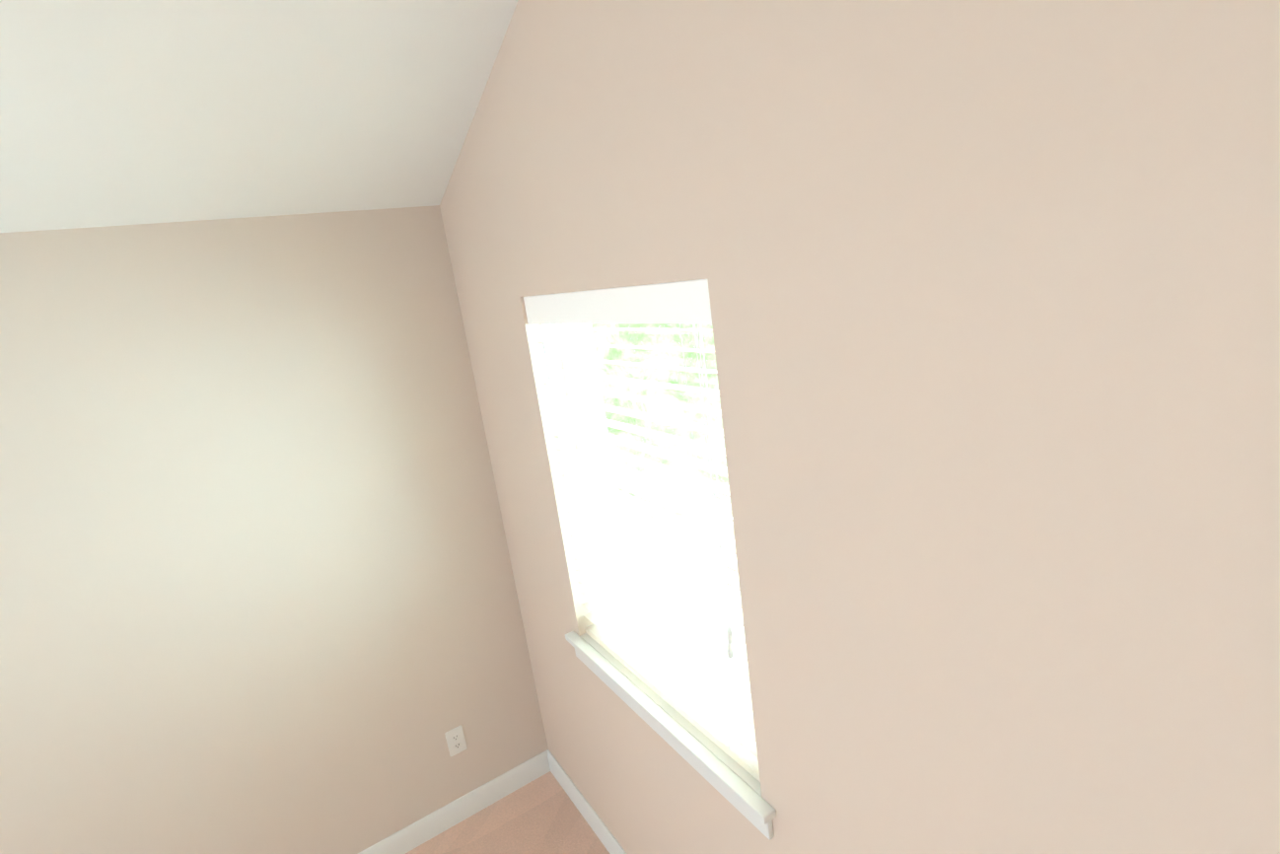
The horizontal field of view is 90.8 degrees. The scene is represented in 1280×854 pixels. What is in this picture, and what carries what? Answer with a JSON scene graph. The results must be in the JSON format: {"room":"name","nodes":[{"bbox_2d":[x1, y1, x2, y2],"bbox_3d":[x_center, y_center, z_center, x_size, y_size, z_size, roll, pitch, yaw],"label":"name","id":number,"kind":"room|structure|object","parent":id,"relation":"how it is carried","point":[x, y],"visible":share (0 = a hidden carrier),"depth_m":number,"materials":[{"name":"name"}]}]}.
{"room":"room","nodes":[
{"label":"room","id":0,"kind":"room"},
{"bbox_2d":[0,0,518,232],"bbox_3d":[-1.853,-0.635,0.265,4.380,1.032,2.406,-16,16,-30],"label":"ceiling","id":1,"kind":"structure","parent":0,"point":[117,112],"depth_m":1.51,"materials":[{"name":"paint"}]},
{"bbox_2d":[0,205,548,853],"bbox_3d":[-2.481,0.917,1.445,4.580,2.440,0.060,-16,16,-30],"label":"wall","id":2,"kind":"structure","parent":0,"point":[256,588],"depth_m":2.09,"materials":[{"name":"paint"}]},
{"bbox_2d":[357,749,547,853],"bbox_3d":[-1.215,1.733,2.354,1.875,0.100,0.014,-16,16,-30],"label":"baseboard","id":3,"kind":"structure","parent":2,"relation":"attached to","point":[413,835],"depth_m":2.63,"materials":[{"name":"white wood"}]},
{"bbox_2d":[444,725,467,756],"bbox_3d":[-0.753,1.289,2.588,0.070,0.115,0.008,-16,16,-30],"label":"electrical outlet","id":4,"kind":"object","parent":2,"relation":"attached to","point":[456,741],"visible":1,"depth_m":2.58,"materials":[{"name":"white plastic"}]},
{"bbox_2d":[405,771,609,853],"bbox_3d":[-1.582,2.284,0.810,4.780,0.120,6.199,-16,16,-30],"label":"floor","id":5,"kind":"structure","parent":0,"point":[541,815],"depth_m":2.56,"materials":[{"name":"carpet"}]},
{"bbox_2d":[439,0,1279,853],"bbox_3d":[0.580,0.178,0.787,0.200,3.370,4.385,-16,16,-30],"label":"wall","id":6,"kind":"structure","parent":0,"point":[994,294],"depth_m":0.82,"materials":[{"name":"paint"}]},
{"bbox_2d":[543,749,626,853],"bbox_3d":[0.686,1.770,1.160,0.014,0.100,4.065,-16,16,-30],"label":"baseboard","id":7,"kind":"structure","parent":6,"relation":"attached to","point":[591,817],"depth_m":2.55,"materials":[{"name":"white wood"}]},
{"bbox_2d":[534,323,776,839],"bbox_3d":[0.032,0.242,1.689,0.236,1.223,0.970,-16,16,-30],"label":"window","id":8,"kind":"structure","parent":6,"relation":"in","point":[657,608],"depth_m":1.64,"materials":[{"name":"white plastic"}]},
{"bbox_2d":[523,278,711,324],"bbox_3d":[-0.076,-0.296,1.532,0.068,0.081,0.874,-16,16,-30],"label":"blind valance","id":9,"kind":"object","parent":8,"relation":"attached to","point":[683,302],"visible":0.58,"depth_m":1.39,"materials":[{"name":"white plastic"}]},
{"label":"outside","id":10,"kind":"structure","parent":0,"visible":0},
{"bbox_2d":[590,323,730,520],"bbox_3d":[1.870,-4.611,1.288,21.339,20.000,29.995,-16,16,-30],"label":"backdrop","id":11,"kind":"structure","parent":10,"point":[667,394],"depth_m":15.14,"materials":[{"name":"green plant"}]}
]}

